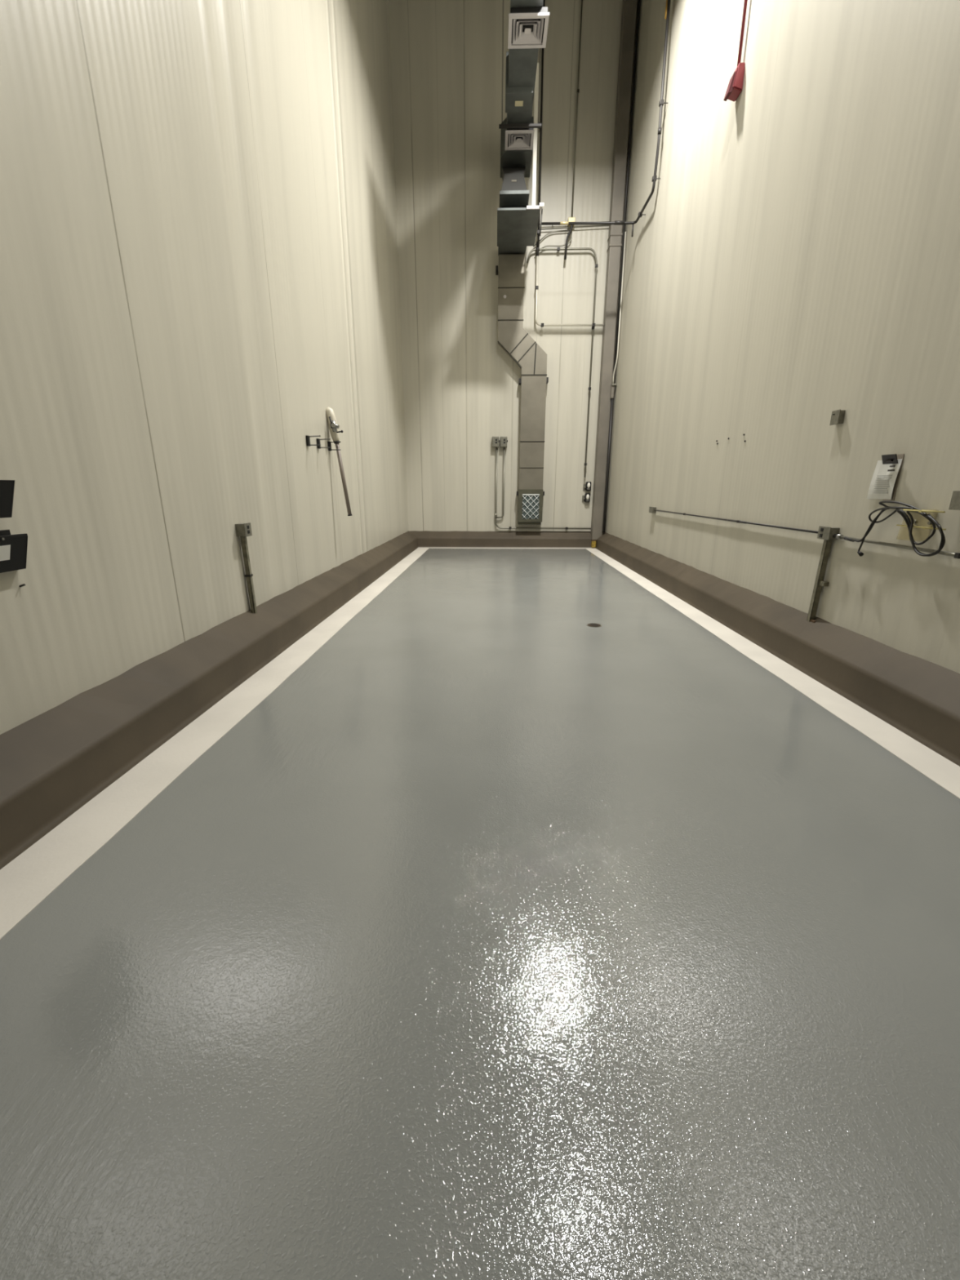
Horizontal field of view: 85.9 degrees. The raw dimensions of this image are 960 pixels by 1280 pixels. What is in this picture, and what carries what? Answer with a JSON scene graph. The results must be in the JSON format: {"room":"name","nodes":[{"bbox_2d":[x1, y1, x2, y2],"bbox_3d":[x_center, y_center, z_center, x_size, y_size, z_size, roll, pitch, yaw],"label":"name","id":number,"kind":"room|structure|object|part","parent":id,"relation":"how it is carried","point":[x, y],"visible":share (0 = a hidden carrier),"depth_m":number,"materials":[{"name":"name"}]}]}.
{"room":"empty industrial room","nodes":[
{"label":"empty industrial room","id":0,"kind":"room"},
{"bbox_2d":[0,0,408,734],"bbox_3d":[-2.424,-5.173,1.103,0.250,12.400,24.400,0,16,2],"label":"wall","id":1,"kind":"structure","parent":0,"point":[199,256],"depth_m":3.88,"materials":[{"name":"beige metal"}]},
{"bbox_2d":[0,480,14,518],"bbox_3d":[-2.245,-0.631,2.263,0.120,0.200,0.370,0,16,2],"label":"pocket","id":2,"kind":"object","parent":1,"relation":"attached to","point":[6,486],"visible":1,"depth_m":2.41,"materials":[{"name":"black plastic"}]},
{"bbox_2d":[0,529,27,573],"bbox_3d":[-2.259,-0.390,2.349,0.093,0.190,0.400,0,16,2],"label":"pocket","id":3,"kind":"object","parent":1,"relation":"attached to","point":[13,548],"visible":1,"depth_m":2.47,"materials":[{"name":"black plastic"}]},
{"bbox_2d":[0,530,418,869],"bbox_3d":[-2.150,0.574,2.786,0.302,0.424,23.900,0,16,2],"label":"curb","id":4,"kind":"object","parent":1,"relation":"attached to","point":[55,762],"depth_m":3.18,"materials":[{"name":"concrete"}]},
{"bbox_2d":[235,522,257,613],"bbox_3d":[-2.189,-0.643,4.890,0.093,0.910,0.130,0,16,2],"label":"post","id":5,"kind":"object","parent":4,"relation":"on","point":[242,530],"visible":0.94,"depth_m":4.84,"materials":[{"name":"silver metal"}]},
{"bbox_3d":[-2.149,-1.022,4.778,0.008,0.120,0.130,0,16,2],"label":"plate","id":6,"kind":"part","parent":5,"relation":"part of","materials":[{"name":"metal"}]},
{"bbox_2d":[306,435,320,446],"bbox_3d":[-2.087,-2.508,6.487,0.180,0.130,0.070,0,16,2],"label":"wall hook","id":7,"kind":"object","parent":1,"relation":"attached to","point":[308,438],"visible":1,"depth_m":6.47,"materials":[{"name":"black metal"}]},
{"bbox_2d":[316,438,330,448],"bbox_3d":[-2.076,-2.619,6.871,0.180,0.130,0.070,0,16,2],"label":"wall hook","id":8,"kind":"object","parent":1,"relation":"attached to","point":[317,439],"visible":1,"depth_m":6.85,"materials":[{"name":"black metal"}]},
{"bbox_2d":[327,440,341,450],"bbox_3d":[-2.063,-2.758,7.330,0.180,0.130,0.070,0,16,2],"label":"wall hook","id":9,"kind":"object","parent":1,"relation":"attached to","point":[328,442],"visible":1,"depth_m":7.31,"materials":[{"name":"black metal"}]},
{"bbox_2d":[325,406,352,515],"bbox_3d":[-2.038,-2.540,7.395,0.284,1.492,0.222,0,16,2],"label":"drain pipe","id":10,"kind":"object","parent":1,"relation":"attached to","point":[331,420],"visible":0.99,"depth_m":7.33,"materials":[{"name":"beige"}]},
{"bbox_2d":[0,548,959,1279],"bbox_3d":[0.362,0.894,2.808,5.930,0.200,24.500,0,16,2],"label":"floor","id":11,"kind":"structure","parent":0,"point":[508,935],"depth_m":1.70,"materials":[{"name":"grey paint"}]},
{"bbox_2d":[0,546,430,939],"bbox_3d":[-1.851,0.808,2.737,0.336,0.003,23.690,0,16,2],"label":"floor stripe","id":12,"kind":"structure","parent":11,"relation":"on","point":[30,877],"depth_m":2.80,"materials":[{"name":"white paint"}]},
{"bbox_2d":[429,546,585,548],"bbox_3d":[0.729,-2.484,13.923,4.195,0.003,0.235,0,16,2],"label":"trim","id":13,"kind":"structure","parent":11,"relation":"on","point":[430,547],"depth_m":13.87,"materials":[{"name":"white paint"}]},
{"bbox_2d":[586,622,601,626],"bbox_3d":[1.344,-0.176,6.072,0.170,0.010,0.170,0,16,2],"label":"floor drain","id":14,"kind":"object","parent":11,"relation":"on","point":[593,624],"visible":1,"depth_m":6.06,"materials":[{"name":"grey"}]},
{"bbox_2d":[590,0,637,547],"bbox_3d":[3.138,-8.463,12.252,0.280,12.380,0.330,0,16,2],"label":"column","id":15,"kind":"structure","parent":11,"relation":"on","point":[628,14],"depth_m":12.00,"materials":[{"name":"grey metal"}]},
{"bbox_2d":[539,225,608,230],"bbox_3d":[2.201,-9.633,12.044,1.641,0.082,0.022,0,16,2],"label":"conduit","id":16,"kind":"object","parent":15,"relation":"attached to","point":[595,225],"visible":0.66,"depth_m":12.03,"materials":[{"name":"silver metal"}]},
{"bbox_2d":[613,0,640,383],"bbox_3d":[3.299,-10.316,11.550,0.054,8.410,0.044,0,16,2],"label":"pipe","id":17,"kind":"object","parent":15,"relation":"attached to","point":[639,1],"visible":1,"depth_m":11.53,"materials":[{"name":"grey metal"}]},
{"bbox_2d":[585,547,959,799],"bbox_3d":[2.636,0.845,2.618,0.296,0.003,23.690,0,16,2],"label":"floor stripe","id":18,"kind":"structure","parent":11,"relation":"on","point":[941,771],"depth_m":3.93,"materials":[{"name":"white paint"}]},
{"bbox_2d":[388,0,638,531],"bbox_3d":[0.702,-8.559,12.607,5.330,12.400,0.250,0,16,2],"label":"wall","id":19,"kind":"structure","parent":0,"point":[462,390],"depth_m":12.29,"materials":[{"name":"beige metal"}]},
{"bbox_2d":[492,436,499,447],"bbox_3d":[0.410,-5.148,13.407,0.190,0.255,0.158,0,16,2],"label":"outlet box","id":20,"kind":"object","parent":19,"relation":"attached to","point":[495,441],"visible":1,"depth_m":13.34,"materials":[{"name":"metal"}]},
{"bbox_2d":[409,530,591,547],"bbox_3d":[0.693,-2.746,14.067,5.330,0.423,0.232,0,16,2],"label":"curb","id":21,"kind":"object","parent":19,"relation":"attached to","point":[425,538],"depth_m":14.03,"materials":[{"name":"concrete"}]},
{"bbox_2d":[500,436,507,447],"bbox_3d":[0.623,-5.146,13.401,0.190,0.255,0.158,0,16,2],"label":"outlet box","id":22,"kind":"object","parent":19,"relation":"attached to","point":[504,441],"visible":1,"depth_m":13.34,"materials":[{"name":"metal"}]},
{"bbox_2d":[496,447,505,518],"bbox_3d":[0.552,-4.158,13.704,0.208,1.802,0.044,0,16,2],"label":"conduit","id":23,"kind":"object","parent":22,"relation":"attached to","point":[504,462],"visible":1,"depth_m":13.69,"materials":[{"name":"silver metal"}]},
{"bbox_2d":[497,202,543,255],"bbox_3d":[0.819,-8.627,11.181,0.900,0.664,2.420,0,16,2],"label":"box","id":24,"kind":"object","parent":19,"relation":"attached to","point":[517,228],"visible":1,"depth_m":10.75,"materials":[{"name":"grey metal"}]},
{"bbox_2d":[531,62,538,205],"bbox_3d":[1.157,-10.329,11.023,0.144,3.108,0.183,0,16,2],"label":"duct","id":25,"kind":"object","parent":24,"relation":"on","point":[536,84],"visible":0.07,"depth_m":10.92,"materials":[{"name":"silver metal"}]},
{"bbox_2d":[495,253,548,524],"bbox_3d":[1.037,-6.082,13.037,1.329,6.175,0.295,0,16,2],"label":"duct","id":26,"kind":"object","parent":19,"relation":"attached to","point":[531,359],"visible":1,"depth_m":12.79,"materials":[{"name":"grey metal"}]},
{"bbox_3d":[1.335,-3.585,13.764,0.647,0.835,0.295,0,16,2],"label":"grille frame","id":27,"kind":"part","parent":26,"relation":"part of","materials":[{"name":"grey metal"}]},
{"bbox_2d":[521,493,539,519],"bbox_3d":[1.339,-3.525,13.641,0.451,0.648,0.026,0,16,2],"label":"grille","id":28,"kind":"object","parent":26,"relation":"attached to","point":[530,502],"depth_m":13.65,"materials":[{"name":"white metal"}]},
{"bbox_2d":[537,0,545,246],"bbox_3d":[1.347,-11.828,11.372,0.107,5.410,0.238,0,16,2],"label":"pipe","id":29,"kind":"object","parent":19,"relation":"attached to","point":[544,2],"visible":0.65,"depth_m":11.46,"materials":[{"name":"grey metal"}]},
{"bbox_2d":[494,447,591,529],"bbox_3d":[1.699,-4.013,13.733,2.601,2.097,0.102,0,16,2],"label":"conduit","id":30,"kind":"object","parent":19,"relation":"attached to","point":[495,513],"visible":1,"depth_m":13.96,"materials":[{"name":"silver metal"}]},
{"bbox_2d":[533,229,569,247],"bbox_3d":[1.678,-9.440,12.127,0.849,0.343,0.026,0,16,2],"label":"conduit bend","id":31,"kind":"object","parent":19,"relation":"attached to","point":[567,229],"visible":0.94,"depth_m":12.09,"materials":[{"name":"silver metal"}]},
{"bbox_2d":[526,247,598,477],"bbox_3d":[1.946,-6.769,12.899,1.693,5.162,0.132,0,16,2],"label":"conduit","id":32,"kind":"object","parent":19,"relation":"attached to","point":[558,249],"visible":1,"depth_m":12.49,"materials":[{"name":"silver metal"}]},
{"bbox_2d":[535,241,604,327],"bbox_3d":[2.170,-8.483,12.360,1.701,1.765,0.186,0,16,2],"label":"conduit bend","id":33,"kind":"object","parent":19,"relation":"attached to","point":[542,325],"visible":1,"depth_m":12.50,"materials":[{"name":"beige metal"}]},
{"bbox_2d":[564,217,575,259],"bbox_3d":[2.092,-9.375,12.092,0.216,0.821,0.200,0,16,2],"label":"conduit","id":34,"kind":"object","parent":19,"relation":"attached to","point":[570,219],"visible":0.91,"depth_m":12.00,"materials":[{"name":"grey metal"}]},
{"bbox_2d":[534,230,572,254],"bbox_3d":[1.724,-9.379,12.122,0.863,0.551,0.028,0,16,2],"label":"conduit bend","id":35,"kind":"object","parent":34,"relation":"attached to","point":[571,230],"visible":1,"depth_m":12.14,"materials":[{"name":"silver metal"}]},
{"bbox_2d":[571,0,582,217],"bbox_3d":[2.149,-12.110,11.324,0.057,4.840,0.125,0,16,2],"label":"conduit","id":36,"kind":"object","parent":19,"relation":"attached to","point":[578,89],"visible":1,"depth_m":11.37,"materials":[{"name":"silver metal"}]},
{"bbox_2d":[582,493,590,502],"bbox_3d":[2.834,-3.791,13.748,0.200,0.230,0.135,0,16,2],"label":"outlet","id":37,"kind":"object","parent":19,"relation":"attached to","point":[586,498],"visible":1,"depth_m":13.72,"materials":[{"name":"black plastic"}]},
{"bbox_2d":[582,481,591,490],"bbox_3d":[2.844,-4.074,13.665,0.200,0.230,0.135,0,16,2],"label":"outlet","id":38,"kind":"object","parent":19,"relation":"attached to","point":[587,486],"visible":1,"depth_m":13.64,"materials":[{"name":"black plastic"}]},
{"bbox_2d":[604,0,959,673],"bbox_3d":[3.154,-5.127,0.954,0.250,12.400,24.400,0,16,2],"label":"wall","id":39,"kind":"structure","parent":0,"point":[792,261],"depth_m":5.06,"materials":[{"name":"beige metal"}]},
{"bbox_2d":[541,0,670,236],"bbox_3d":[2.268,-10.976,9.241,2.060,5.841,1.421,0,16,2],"label":"gas pipe","id":40,"kind":"object","parent":39,"relation":"attached to","point":[661,103],"visible":0.98,"depth_m":9.24,"materials":[{"name":"grey metal"}]},
{"bbox_2d":[602,231,626,533],"bbox_3d":[3.288,-6.076,12.730,0.115,6.730,0.152,0,16,2],"label":"conduit","id":41,"kind":"object","parent":39,"relation":"attached to","point":[612,386],"visible":1,"depth_m":12.89,"materials":[{"name":"beige metal"}]},
{"bbox_2d":[648,506,656,513],"bbox_3d":[3.204,-2.415,9.572,0.065,0.110,0.240,0,16,2],"label":"junction box","id":42,"kind":"object","parent":39,"relation":"attached to","point":[651,509],"visible":1,"depth_m":9.48,"materials":[{"name":"metal"}]},
{"bbox_3d":[3.175,-2.416,9.573,0.007,0.110,0.240,0,16,2],"label":"plate","id":43,"kind":"part","parent":42,"relation":"part of","materials":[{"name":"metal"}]},
{"bbox_2d":[723,62,745,102],"bbox_3d":[3.100,-6.813,6.300,0.170,0.295,0.231,0,16,2],"label":"fire alarm","id":44,"kind":"object","parent":39,"relation":"attached to","point":[735,87],"visible":1,"depth_m":6.24,"materials":[{"name":"red plastic"}]},
{"bbox_2d":[654,509,817,533],"bbox_3d":[3.143,-1.669,7.035,0.040,0.029,5.090,0,16,2],"label":"conduit","id":45,"kind":"object","parent":39,"relation":"attached to","point":[729,520],"visible":0.94,"depth_m":5.99,"materials":[{"name":"grey metal"}]},
{"bbox_2d":[737,0,747,66],"bbox_3d":[3.142,-9.803,5.420,0.036,5.950,0.061,0,16,2],"label":"conduit","id":46,"kind":"object","parent":39,"relation":"attached to","point":[745,1],"visible":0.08,"depth_m":6.16,"materials":[{"name":"red metal"}]},
{"bbox_2d":[595,532,959,766],"bbox_3d":[2.896,0.615,2.652,0.261,0.425,23.900,0,16,2],"label":"curb","id":47,"kind":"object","parent":39,"relation":"attached to","point":[918,697],"depth_m":4.25,"materials":[{"name":"concrete"}]},
{"bbox_2d":[806,525,839,622],"bbox_3d":[3.046,-0.572,4.621,0.086,0.870,0.165,0,16,2],"label":"post","id":48,"kind":"object","parent":47,"relation":"on","point":[825,533],"visible":0.97,"depth_m":4.58,"materials":[{"name":"silver metal"}]},
{"bbox_3d":[3.011,-0.937,4.514,0.008,0.110,0.165,0,16,2],"label":"plate","id":49,"kind":"part","parent":48,"relation":"part of","materials":[{"name":"metal"}]},
{"bbox_2d":[829,409,844,425],"bbox_3d":[3.068,-1.909,4.427,0.053,0.115,0.110,0,16,2],"label":"junction box","id":50,"kind":"object","parent":39,"relation":"attached to","point":[837,416],"visible":1,"depth_m":4.40,"materials":[{"name":"metal"}]},
{"bbox_2d":[866,453,904,501],"bbox_3d":[3.038,-1.226,3.905,0.075,0.330,0.290,0,16,2],"label":"paper notice","id":51,"kind":"object","parent":39,"relation":"attached to","point":[883,485],"visible":1,"depth_m":3.87,"materials":[{"name":"white paper"}]},
{"bbox_2d":[832,533,959,558],"bbox_3d":[3.037,-0.607,3.487,0.045,0.052,2.000,0,16,2],"label":"conduit","id":52,"kind":"object","parent":39,"relation":"attached to","point":[956,555],"visible":1,"depth_m":3.71,"materials":[{"name":"silver metal"}]},
{"bbox_2d":[896,509,946,529],"bbox_3d":[3.008,-0.779,3.536,0.103,0.220,0.470,0,16,2],"label":"hanger","id":53,"kind":"object","parent":39,"relation":"attached to","point":[918,511],"visible":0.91,"depth_m":3.48,"materials":[{"name":"beige plastic"}]},
{"bbox_2d":[843,500,945,556],"bbox_3d":[3.003,-0.796,3.777,0.042,0.428,0.965,0,16,2],"label":"cable coil","id":54,"kind":"object","parent":53,"relation":"hanging from","point":[909,523],"visible":0.97,"depth_m":3.61,"materials":[{"name":"black rubber"}]},
{"bbox_3d":[3.012,-0.773,3.533,0.009,0.009,0.420,0,16,2],"label":"rod","id":55,"kind":"part","parent":53,"relation":"part of","materials":[{"name":"yellow plastic"}]},
{"bbox_3d":[2.960,-0.862,3.446,0.010,0.010,0.340,0,16,2],"label":"rod","id":56,"kind":"part","parent":53,"relation":"part of","materials":[{"name":"yellow plastic"}]},
{"bbox_2d":[948,490,959,510],"bbox_3d":[3.021,-0.870,3.217,0.067,0.115,0.120,0,16,2],"label":"junction box","id":57,"kind":"object","parent":39,"relation":"attached to","point":[954,504],"visible":1,"depth_m":3.24,"materials":[{"name":"metal"}]},
{"bbox_3d":[0.368,-11.193,-0.751,5.830,0.200,24.400,0,16,2],"label":"ceiling","id":58,"kind":"structure","parent":0,"visible":0},
{"bbox_2d":[498,0,543,208],"bbox_3d":[0.783,-11.157,9.410,0.840,5.608,4.390,0,16,2],"label":"duct","id":59,"kind":"object","parent":58,"relation":"hanging from","point":[521,64],"visible":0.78,"depth_m":9.99,"materials":[{"name":"galvanised steel"},{"name":"dark iron"},{"name":"white painted metal"}]},
{"bbox_3d":[0.438,-12.109,9.688,0.014,3.940,0.016,0,16,2],"label":"hanger rod","id":60,"kind":"part","parent":59,"relation":"part of","materials":[{"name":"grey metal"}]},
{"bbox_2d":[501,173,526,191],"bbox_3d":[0.682,-9.221,10.536,0.510,0.680,1.250,0,16,2],"label":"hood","id":61,"kind":"object","parent":59,"relation":"attached to","point":[511,181],"depth_m":10.32,"materials":[{"name":"grey metal"}]},
{"bbox_2d":[504,128,534,150],"bbox_3d":[0.808,-10.321,10.599,0.580,0.115,0.580,0,16,2],"label":"air diffuser","id":62,"kind":"object","parent":59,"relation":"attached to","point":[516,139],"visible":0.92,"depth_m":10.61,"materials":[{"name":"grey metal"}]},
{"bbox_2d":[507,6,549,48],"bbox_3d":[0.749,-9.575,8.067,0.610,0.115,0.610,0,16,2],"label":"air diffuser","id":63,"kind":"object","parent":59,"relation":"attached to","point":[527,26],"visible":1,"depth_m":8.05,"materials":[{"name":"grey metal"}]},
{"bbox_3d":[0.749,-9.536,8.079,0.100,0.008,0.100,0,16,2],"label":"plate","id":64,"kind":"part","parent":63,"relation":"part of","materials":[{"name":"grey metal"}]},
{"bbox_3d":[1.158,-12.103,9.668,0.014,3.940,0.016,0,16,2],"label":"hanger rod","id":65,"kind":"part","parent":59,"relation":"part of","materials":[{"name":"grey metal"}]}
]}

